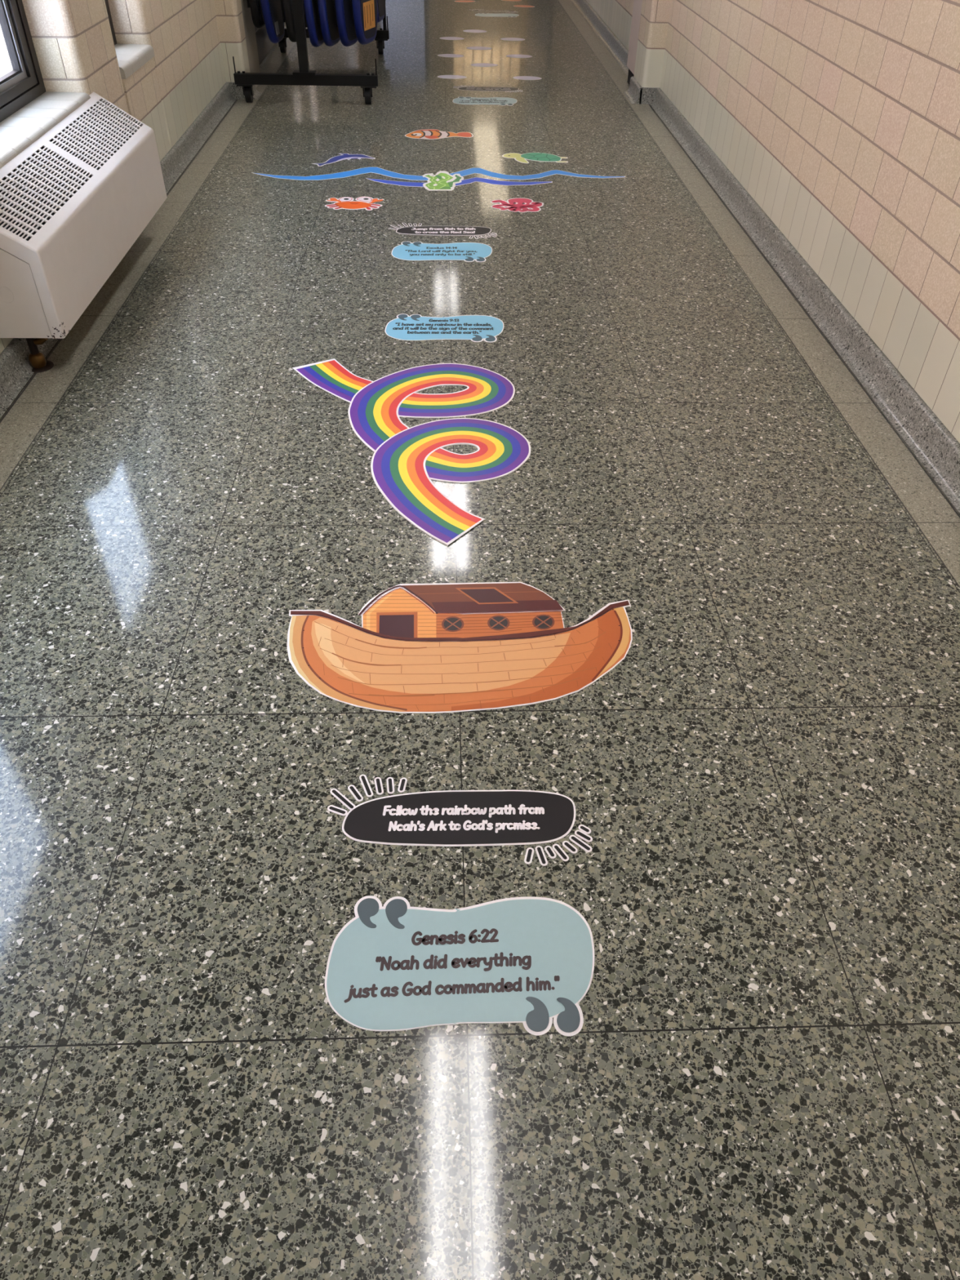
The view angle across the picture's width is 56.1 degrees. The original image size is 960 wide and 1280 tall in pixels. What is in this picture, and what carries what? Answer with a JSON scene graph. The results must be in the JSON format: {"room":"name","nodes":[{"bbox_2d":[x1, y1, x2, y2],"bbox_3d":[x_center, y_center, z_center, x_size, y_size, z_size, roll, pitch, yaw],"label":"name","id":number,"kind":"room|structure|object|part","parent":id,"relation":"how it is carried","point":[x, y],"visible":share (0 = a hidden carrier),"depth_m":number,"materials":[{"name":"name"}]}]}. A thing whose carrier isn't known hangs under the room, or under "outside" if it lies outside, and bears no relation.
{"room":"school corridor","nodes":[
{"label":"school corridor","id":0,"kind":"room"},
{"bbox_2d":[0,0,226,354],"bbox_3d":[-1.781,-5.012,5.504,0.273,2.700,22.000,-1,42,-2],"label":"wall","id":1,"kind":"structure","parent":0,"point":[73,40],"depth_m":4.26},
{"bbox_2d":[0,0,90,168],"bbox_3d":[-1.642,-2.230,2.724,0.273,1.299,1.100,-1,42,-2],"label":"window","id":2,"kind":"structure","parent":1,"relation":"in","point":[28,112],"depth_m":3.30,"materials":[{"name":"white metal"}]},
{"bbox_3d":[-1.704,-2.247,2.706,0.031,1.114,0.894,-1,42,-2],"label":"sash","id":3,"kind":"part","parent":2,"relation":"part of","materials":[{"name":"black metal"}]},
{"bbox_3d":[-1.653,-1.766,3.142,0.273,0.049,1.098,-1,42,-2],"label":"sill","id":4,"kind":"part","parent":2,"relation":"part of","materials":[{"name":"stone"}]},
{"bbox_2d":[0,92,167,338],"bbox_3d":[-1.425,-1.571,3.213,0.209,0.395,1.443,-1,42,-2],"label":"radiator","id":5,"kind":"object","parent":1,"relation":"attached to","point":[76,200],"visible":1,"depth_m":2.99,"materials":[{"name":"white metal"}]},
{"bbox_3d":[-1.419,-1.069,2.703,0.168,0.334,0.010,-1,42,-2],"label":"plate","id":6,"kind":"part","parent":5,"relation":"part of","materials":[{"name":"beige paint"}]},
{"bbox_2d":[0,92,145,244],"bbox_3d":[-1.434,-1.673,3.121,0.185,0.121,1.418,-1,42,-2],"label":"grille","id":7,"kind":"object","parent":5,"relation":"attached to","point":[60,170],"depth_m":3.06,"materials":[{"name":"white metal"}]},
{"bbox_3d":[-1.338,-1.528,3.256,0.034,0.278,1.418,-1,42,-2],"label":"panel","id":8,"kind":"part","parent":5,"relation":"part of","materials":[{"name":"beige paint"}]},
{"bbox_2d":[104,0,155,79],"bbox_3d":[-1.687,-3.122,3.710,0.273,1.299,0.540,-1,42,-2],"label":"window","id":9,"kind":"structure","parent":1,"relation":"in","point":[131,57],"depth_m":4.17,"materials":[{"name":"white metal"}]},
{"bbox_3d":[-1.698,-2.657,4.128,0.273,0.049,0.538,-1,42,-2],"label":"sill","id":10,"kind":"part","parent":9,"relation":"part of","materials":[{"name":"stone"}]},
{"bbox_2d":[0,22,286,422],"bbox_3d":[-1.572,-4.040,6.392,0.192,0.114,22.000,-1,42,-2],"label":"baseboard","id":11,"kind":"structure","parent":1,"relation":"attached to","point":[16,373],"depth_m":4.57,"materials":[{"name":"stone"}]},
{"bbox_2d":[0,37,295,488],"bbox_3d":[-1.777,-3.973,6.443,0.601,0.100,22.000,-1,42,-2],"label":"trim","id":12,"kind":"structure","parent":1,"relation":"attached to","point":[22,423],"depth_m":3.36,"materials":[{"name":"stone"}]},
{"bbox_2d":[26,337,53,373],"bbox_3d":[-1.454,-0.954,2.929,0.090,0.138,0.090,-30,51,-30],"label":"pipe","id":13,"kind":"object","parent":12,"relation":"on","point":[37,359],"visible":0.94,"depth_m":2.94,"materials":[{"name":"metal"}]},
{"bbox_2d":[240,0,260,88],"bbox_3d":[-1.574,-4.634,5.427,0.128,2.250,0.395,-1,42,-2],"label":"trim","id":14,"kind":"structure","parent":1,"relation":"attached to","point":[249,27],"depth_m":5.98,"materials":[{"name":"grey paint"}]},
{"bbox_2d":[254,25,275,64],"bbox_3d":[-1.648,-5.390,6.328,0.052,2.138,1.880,-1,42,-2],"label":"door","id":15,"kind":"structure","parent":1,"relation":"in","point":[264,46],"depth_m":6.75,"materials":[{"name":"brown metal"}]},
{"bbox_2d":[213,0,249,82],"bbox_3d":[-1.558,-4.640,5.028,0.130,2.606,0.180,-1,42,-2],"label":"wall pier","id":16,"kind":"object","parent":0,"point":[229,16],"visible":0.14,"depth_m":5.68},
{"bbox_2d":[0,0,959,1279],"bbox_3d":[-0.321,-5.327,7.983,2.442,0.100,26.000,-1,42,-2],"label":"floor","id":17,"kind":"structure","parent":0,"point":[759,1079],"depth_m":1.77,"materials":[{"name":"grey stone"}]},
{"bbox_2d":[232,0,389,103],"bbox_3d":[-1.124,-4.559,6.020,0.905,1.359,1.823,-1,42,-2],"label":"rack","id":18,"kind":"object","parent":17,"relation":"on","point":[303,77],"visible":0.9,"depth_m":5.72,"materials":[{"name":"black metal"}]},
{"bbox_2d":[246,0,265,28],"bbox_3d":[-1.434,-4.403,5.612,0.074,0.974,0.392,3,42,0],"label":"folding chair","id":19,"kind":"object","parent":18,"relation":"hanging from","point":[254,5],"visible":0.63,"depth_m":5.78,"materials":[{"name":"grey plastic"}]},
{"bbox_3d":[-1.409,-4.268,5.732,0.007,0.545,0.392,3,42,0],"label":"seat panel","id":20,"kind":"part","parent":19,"relation":"part of","materials":[{"name":"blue plastic"}]},
{"bbox_2d":[258,0,284,43],"bbox_3d":[-1.372,-4.375,5.646,0.122,1.055,0.392,5,42,4],"label":"folding chair","id":21,"kind":"object","parent":18,"relation":"hanging from","point":[270,10],"visible":0.96,"depth_m":5.84,"materials":[{"name":"blue plastic"}]},
{"bbox_3d":[-1.415,-4.271,5.570,0.022,0.769,0.040,2,42,6],"label":"leg","id":22,"kind":"part","parent":21,"relation":"part of","materials":[{"name":"black metal"}]},
{"bbox_3d":[-1.335,-4.212,5.788,0.007,0.552,0.392,2,42,6],"label":"seat panel","id":23,"kind":"part","parent":21,"relation":"part of","materials":[{"name":"blue plastic"}]},
{"bbox_2d":[280,0,296,42],"bbox_3d":[-1.220,-4.378,5.646,0.073,1.049,0.392,5,42,4],"label":"folding chair","id":24,"kind":"object","parent":18,"relation":"hanging from","point":[286,6],"visible":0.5,"depth_m":5.79,"materials":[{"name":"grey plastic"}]},
{"bbox_3d":[-1.260,-4.275,5.568,0.022,0.761,0.040,5,42,4],"label":"leg","id":25,"kind":"part","parent":24,"relation":"part of","materials":[{"name":"black metal"}]},
{"bbox_3d":[-1.192,-4.216,5.787,0.007,0.551,0.392,5,42,4],"label":"seat panel","id":26,"kind":"part","parent":24,"relation":"part of","materials":[{"name":"grey plastic"}]},
{"bbox_3d":[-1.102,-4.036,5.318,0.056,1.195,0.056,-1,42,-2],"label":"post","id":27,"kind":"part","parent":18,"relation":"part of","materials":[{"name":"black metal"}]},
{"bbox_2d":[302,0,324,47],"bbox_3d":[-1.086,-4.371,5.661,0.073,1.074,0.392,5,42,6],"label":"folding chair","id":28,"kind":"object","parent":18,"relation":"hanging from","point":[311,20],"visible":0.74,"depth_m":5.83,"materials":[{"name":"blue plastic"}]},
{"bbox_3d":[-1.130,-4.269,5.585,0.022,0.786,0.040,5,42,6],"label":"leg","id":29,"kind":"part","parent":28,"relation":"part of","materials":[{"name":"black metal"}]},
{"bbox_3d":[-1.054,-4.200,5.809,0.007,0.552,0.392,5,42,6],"label":"seat panel","id":30,"kind":"part","parent":28,"relation":"part of","materials":[{"name":"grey plastic"}]},
{"bbox_2d":[315,0,339,46],"bbox_3d":[-0.983,-4.373,5.662,0.073,1.069,0.392,9,43,8],"label":"folding chair","id":31,"kind":"object","parent":18,"relation":"hanging from","point":[325,8],"visible":0.81,"depth_m":5.84,"materials":[{"name":"blue plastic"}]},
{"bbox_3d":[-1.035,-4.274,5.588,0.022,0.781,0.040,9,43,8],"label":"leg","id":32,"kind":"part","parent":31,"relation":"part of","materials":[{"name":"black metal"}]},
{"bbox_3d":[-0.955,-4.202,5.807,0.007,0.552,0.392,9,43,8],"label":"seat panel","id":33,"kind":"part","parent":31,"relation":"part of","materials":[{"name":"grey plastic"}]},
{"bbox_2d":[333,0,357,46],"bbox_3d":[-0.865,-4.375,5.667,0.074,1.069,0.392,11,43,10],"label":"folding chair","id":34,"kind":"object","parent":18,"relation":"hanging from","point":[343,11],"visible":0.74,"depth_m":5.85,"materials":[{"name":"blue plastic"}]},
{"bbox_3d":[-0.925,-4.277,5.595,0.022,0.781,0.040,11,43,10],"label":"leg","id":35,"kind":"part","parent":34,"relation":"part of","materials":[{"name":"black metal"}]},
{"bbox_3d":[-0.838,-4.203,5.811,0.007,0.552,0.392,11,43,10],"label":"seat panel","id":36,"kind":"part","parent":34,"relation":"part of","materials":[{"name":"blue plastic"}]},
{"bbox_2d":[351,0,377,44],"bbox_3d":[-0.752,-4.380,5.667,0.075,1.057,0.392,12,43,12],"label":"folding chair","id":37,"kind":"object","parent":18,"relation":"hanging from","point":[364,12],"visible":1,"depth_m":5.88,"materials":[{"name":"blue plastic"}]},
{"bbox_3d":[-0.816,-4.285,5.596,0.022,0.769,0.040,12,43,12],"label":"leg","id":38,"kind":"part","parent":37,"relation":"part of","materials":[{"name":"black metal"}]},
{"bbox_3d":[-0.725,-4.212,5.806,0.007,0.552,0.392,12,43,12],"label":"seat panel","id":39,"kind":"part","parent":37,"relation":"part of","materials":[{"name":"blue plastic"}]},
{"bbox_2d":[377,0,385,22],"bbox_3d":[-0.744,-4.959,6.303,0.074,1.049,0.392,6,42,5],"label":"folding chair","id":40,"kind":"object","parent":18,"relation":"hanging from","point":[380,3],"visible":0.69,"depth_m":6.58,"materials":[{"name":"blue plastic"}]},
{"bbox_3d":[-0.730,-5.163,6.629,0.026,1.125,0.026,-1,42,-2],"label":"rod","id":41,"kind":"part","parent":18,"relation":"part of","materials":[{"name":"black metal"}]},
{"bbox_2d":[311,153,375,166],"bbox_3d":[-0.762,-2.616,4.891,0.352,0.002,0.191,-21,47,-23],"label":"sticker","id":42,"kind":"object","parent":17,"relation":"on","point":[344,156],"visible":1,"depth_m":4.90,"materials":[{"name":"plastic"}]},
{"bbox_2d":[324,196,384,210],"bbox_3d":[-0.602,-2.095,4.318,0.284,0.002,0.215,-1,42,-2],"label":"sticker","id":43,"kind":"object","parent":17,"relation":"on","point":[344,202],"visible":1,"depth_m":4.31,"materials":[{"name":"plastic"}]},
{"bbox_2d":[293,358,530,546],"bbox_3d":[-0.104,-0.654,2.734,0.624,0.004,1.140,-17,45,-19],"label":"sticker","id":44,"kind":"object","parent":17,"relation":"on","point":[405,460],"visible":1,"depth_m":2.69,"materials":[{"name":"plastic"}]},
{"bbox_2d":[251,167,625,180],"bbox_3d":[-0.210,-2.431,4.702,1.951,0.001,0.258,-1,42,-2],"label":"sticker","id":45,"kind":"object","parent":17,"relation":"on","point":[365,170],"visible":1,"depth_m":4.70,"materials":[{"name":"plastic"}]},
{"bbox_2d":[404,128,473,139],"bbox_3d":[-0.242,-2.984,5.313,0.403,0.002,0.234,-1,42,-2],"label":"sticker","id":46,"kind":"object","parent":17,"relation":"on","point":[428,134],"visible":1,"depth_m":5.30,"materials":[{"name":"plastic"}]},
{"bbox_2d":[391,241,492,262],"bbox_3d":[-0.162,-1.661,3.849,0.432,0.002,0.247,-1,42,-2],"label":"sticker","id":47,"kind":"object","parent":17,"relation":"on","point":[406,251],"visible":1,"depth_m":3.85,"materials":[{"name":"plastic"}]},
{"bbox_2d":[422,170,463,190],"bbox_3d":[-0.190,-2.357,4.620,0.217,0.002,0.343,-1,42,-2],"label":"sticker","id":48,"kind":"object","parent":17,"relation":"on","point":[442,180],"visible":1,"depth_m":4.61,"materials":[{"name":"plastic"}]},
{"bbox_2d":[389,222,497,239],"bbox_3d":[-0.166,-1.839,4.047,0.492,0.002,0.166,5,42,4],"label":"sticker","id":49,"kind":"object","parent":17,"relation":"on","point":[416,230],"visible":1,"depth_m":4.05,"materials":[{"name":"plastic"}]},
{"bbox_3d":[-0.162,-1.841,4.049,0.422,0.001,0.118,-1,42,-2],"label":"panel","id":50,"kind":"part","parent":49,"relation":"part of","materials":[{"name":"black plastic"}]},
{"bbox_2d":[385,313,503,342],"bbox_3d":[-0.127,-1.132,3.265,0.432,0.002,0.247,-1,42,-2],"label":"sticker","id":51,"kind":"object","parent":17,"relation":"on","point":[476,328],"visible":1,"depth_m":3.26,"materials":[{"name":"plastic"}]},
{"bbox_2d":[437,53,464,57],"bbox_3d":[-0.232,-4.633,7.140,0.214,0.001,0.144,3,42,2],"label":"sticker","id":52,"kind":"object","parent":17,"relation":"on","point":[440,55],"visible":1,"depth_m":7.14,"materials":[{"name":"plastic"}]},
{"bbox_2d":[439,36,464,39],"bbox_3d":[-0.241,-5.158,7.721,0.214,0.001,0.156,3,42,2],"label":"sticker","id":53,"kind":"object","parent":17,"relation":"on","point":[442,37],"visible":1,"depth_m":7.71,"materials":[{"name":"plastic"}]},
{"bbox_2d":[437,75,466,79],"bbox_3d":[-0.204,-4.087,6.536,0.214,0.001,0.132,1,42,-1],"label":"sticker","id":54,"kind":"object","parent":17,"relation":"on","point":[451,77],"visible":1,"depth_m":6.53,"materials":[{"name":"plastic"}]},
{"bbox_2d":[365,177,552,186],"bbox_3d":[-0.104,-2.342,4.606,0.959,0.001,0.163,-3,42,-5],"label":"sticker","id":55,"kind":"object","parent":17,"relation":"on","point":[470,180],"visible":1,"depth_m":4.60,"materials":[{"name":"plastic"}]},
{"bbox_2d":[324,895,594,1035],"bbox_3d":[-0.029,0.515,1.442,0.432,0.002,0.247,-1,42,-2],"label":"sticker","id":56,"kind":"object","parent":17,"relation":"on","point":[396,966],"visible":1,"depth_m":1.44,"materials":[{"name":"plastic"}]},
{"bbox_2d":[287,582,632,713],"bbox_3d":[-0.039,0.005,2.007,0.795,0.002,0.430,-1,42,-2],"label":"sticker","id":57,"kind":"object","parent":17,"relation":"on","point":[437,647],"visible":1,"depth_m":1.99,"materials":[{"name":"plastic"}]},
{"bbox_3d":[-0.189,-0.034,2.045,0.096,0.001,0.091,-1,42,-2],"label":"doorway","id":58,"kind":"part","parent":57,"relation":"part of","materials":[{"name":"plastic"}]},
{"bbox_3d":[-0.039,-0.039,2.054,0.788,0.001,0.124,-2,42,-4],"label":"deck rail","id":59,"kind":"part","parent":57,"relation":"part of","materials":[{"name":"plastic"}]},
{"bbox_2d":[327,774,592,866],"bbox_3d":[-0.040,0.327,1.650,0.492,0.002,0.166,5,42,4],"label":"sticker","id":60,"kind":"object","parent":17,"relation":"on","point":[445,818],"visible":1,"depth_m":1.65,"materials":[{"name":"plastic"}]},
{"bbox_3d":[-0.036,0.325,1.652,0.422,0.001,0.118,-1,42,-2],"label":"panel","id":61,"kind":"part","parent":60,"relation":"part of","materials":[{"name":"black plastic"}]},
{"bbox_2d":[454,0,475,2],"bbox_3d":[-0.157,-6.648,9.375,0.224,0.001,0.150,-6,43,-8],"label":"sticker","id":62,"kind":"object","parent":17,"relation":"on","point":[459,1],"visible":1,"depth_m":9.37,"materials":[{"name":"plastic"}]},
{"bbox_2d":[462,29,486,32],"bbox_3d":[-0.046,-5.419,8.016,0.214,0.001,0.164,3,42,2],"label":"sticker","id":63,"kind":"object","parent":17,"relation":"on","point":[467,30],"visible":1,"depth_m":8.01,"materials":[{"name":"plastic"}]},
{"bbox_2d":[466,46,492,49],"bbox_3d":[-0.007,-4.863,7.402,0.214,0.001,0.152,1,42,-1],"label":"sticker","id":64,"kind":"object","parent":17,"relation":"on","point":[469,47],"visible":1,"depth_m":7.40,"materials":[{"name":"plastic"}]},
{"bbox_2d":[470,62,497,66],"bbox_3d":[0.033,-4.394,6.883,0.214,0.001,0.140,-2,42,-3],"label":"sticker","id":65,"kind":"object","parent":17,"relation":"on","point":[479,64],"visible":1,"depth_m":6.88,"materials":[{"name":"plastic"}]},
{"bbox_2d":[452,96,517,105],"bbox_3d":[0.034,-3.578,5.979,0.432,0.002,0.247,-1,42,-2],"label":"sticker","id":66,"kind":"object","parent":17,"relation":"on","point":[460,100],"visible":1,"depth_m":5.98,"materials":[{"name":"plastic"}]},
{"bbox_2d":[453,84,523,92],"bbox_3d":[0.055,-3.829,6.257,0.492,0.002,0.166,5,42,4],"label":"sticker","id":67,"kind":"object","parent":17,"relation":"on","point":[469,88],"visible":1,"depth_m":6.25,"materials":[{"name":"plastic"}]},
{"bbox_3d":[0.059,-3.831,6.259,0.422,0.001,0.118,-1,42,-2],"label":"panel","id":68,"kind":"part","parent":67,"relation":"part of","materials":[{"name":"black plastic"}]},
{"bbox_2d":[469,8,518,13],"bbox_3d":[0.134,-6.233,8.923,0.492,0.002,0.166,5,42,4],"label":"sticker","id":69,"kind":"object","parent":17,"relation":"on","point":[475,10],"visible":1,"depth_m":8.92,"materials":[{"name":"plastic"}]},
{"bbox_3d":[0.138,-6.235,8.925,0.422,0.001,0.118,-1,42,-2],"label":"panel","id":70,"kind":"part","parent":69,"relation":"part of","materials":[{"name":"grey plastic"}]},
{"bbox_2d":[475,13,519,17],"bbox_3d":[0.165,-6.055,8.726,0.432,0.001,0.247,-1,42,-2],"label":"sticker","id":71,"kind":"object","parent":17,"relation":"on","point":[487,15],"visible":1,"depth_m":8.72,"materials":[{"name":"plastic"}]},
{"bbox_2d":[502,0,522,1],"bbox_3d":[0.333,-6.746,9.496,0.224,0.001,0.150,3,42,2],"label":"sticker","id":72,"kind":"object","parent":17,"relation":"on","point":[502,0],"visible":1,"depth_m":9.48,"materials":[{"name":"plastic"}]},
{"bbox_2d":[500,37,524,40],"bbox_3d":[0.281,-5.165,7.744,0.214,0.001,0.160,-1,42,-2],"label":"sticker","id":73,"kind":"object","parent":17,"relation":"on","point":[504,38],"visible":1,"depth_m":7.74,"materials":[{"name":"plastic"}]},
{"bbox_2d":[490,197,543,212],"bbox_3d":[0.181,-2.096,4.341,0.261,0.002,0.226,-1,42,-2],"label":"sticker","id":74,"kind":"object","parent":17,"relation":"on","point":[520,205],"visible":1,"depth_m":4.34,"materials":[{"name":"plastic"}]},
{"bbox_3d":[0.113,-2.080,4.321,0.108,0.001,0.067,-1,42,-2],"label":"arm","id":75,"kind":"part","parent":74,"relation":"part of"},
{"bbox_3d":[0.112,-2.116,4.361,0.105,0.001,0.090,-1,42,-2],"label":"arm","id":76,"kind":"part","parent":74,"relation":"part of"},
{"bbox_3d":[0.177,-2.057,4.296,0.047,0.001,0.072,-1,42,-2],"label":"arm","id":77,"kind":"part","parent":74,"relation":"part of"},
{"bbox_3d":[0.208,-2.056,4.297,0.046,0.001,0.088,-1,42,-2],"label":"arm","id":78,"kind":"part","parent":74,"relation":"part of"},
{"bbox_3d":[0.242,-2.062,4.304,0.084,0.001,0.087,-1,42,-2],"label":"arm","id":79,"kind":"part","parent":74,"relation":"part of"},
{"label":"arm","id":80,"kind":"part","parent":74,"relation":"part of"},
{"bbox_2d":[505,54,532,57],"bbox_3d":[0.311,-4.650,7.174,0.214,0.001,0.148,-1,42,-2],"label":"sticker","id":81,"kind":"object","parent":17,"relation":"on","point":[508,55],"visible":1,"depth_m":7.17,"materials":[{"name":"plastic"}]},
{"bbox_2d":[513,4,534,7],"bbox_3d":[0.449,-6.465,9.189,0.224,0.001,0.150,5,42,4],"label":"sticker","id":82,"kind":"object","parent":17,"relation":"on","point":[517,6],"visible":1,"depth_m":9.19,"materials":[{"name":"plastic"}]},
{"bbox_2d":[512,75,542,79],"bbox_3d":[0.343,-4.089,6.554,0.214,0.001,0.136,2,42,1],"label":"sticker","id":83,"kind":"object","parent":17,"relation":"on","point":[521,77],"visible":1,"depth_m":6.55,"materials":[{"name":"plastic"}]},
{"bbox_2d":[502,152,568,163],"bbox_3d":[0.305,-2.659,4.968,0.364,0.002,0.221,-1,42,-2],"label":"sticker","id":84,"kind":"object","parent":17,"relation":"on","point":[540,157],"visible":1,"depth_m":4.97,"materials":[{"name":"plastic"}]},
{"bbox_2d":[586,0,959,443],"bbox_3d":[1.253,-5.040,5.617,0.366,2.700,22.000,-1,42,-2],"label":"wall","id":85,"kind":"structure","parent":0,"point":[840,119],"depth_m":3.17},
{"bbox_2d":[626,0,642,84],"bbox_3d":[1.131,-4.759,5.639,0.112,2.250,0.335,-1,42,-2],"label":"trim","id":86,"kind":"structure","parent":85,"relation":"attached to","point":[637,9],"depth_m":6.20,"materials":[{"name":"white paint"}]},
{"bbox_2d":[558,0,959,586],"bbox_3d":[1.145,-4.000,6.552,0.351,0.100,22.000,-1,42,-2],"label":"trim","id":87,"kind":"structure","parent":85,"relation":"attached to","point":[940,523],"depth_m":3.15,"materials":[{"name":"stone"}]},
{"bbox_2d":[570,0,959,517],"bbox_3d":[1.073,-4.064,6.491,0.178,0.114,22.000,-1,42,-2],"label":"baseboard","id":88,"kind":"structure","parent":85,"relation":"attached to","point":[934,447],"depth_m":3.36,"materials":[{"name":"stone"}]},
{"label":"outside","id":89,"kind":"structure","parent":0,"visible":0},
{"bbox_2d":[0,35,10,77],"bbox_3d":[-5.770,-6.508,10.039,7.335,0.300,36.000,-1,42,-2],"label":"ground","id":90,"kind":"structure","parent":89,"point":[4,66],"depth_m":9.09,"materials":[{"name":"white"}]}
]}

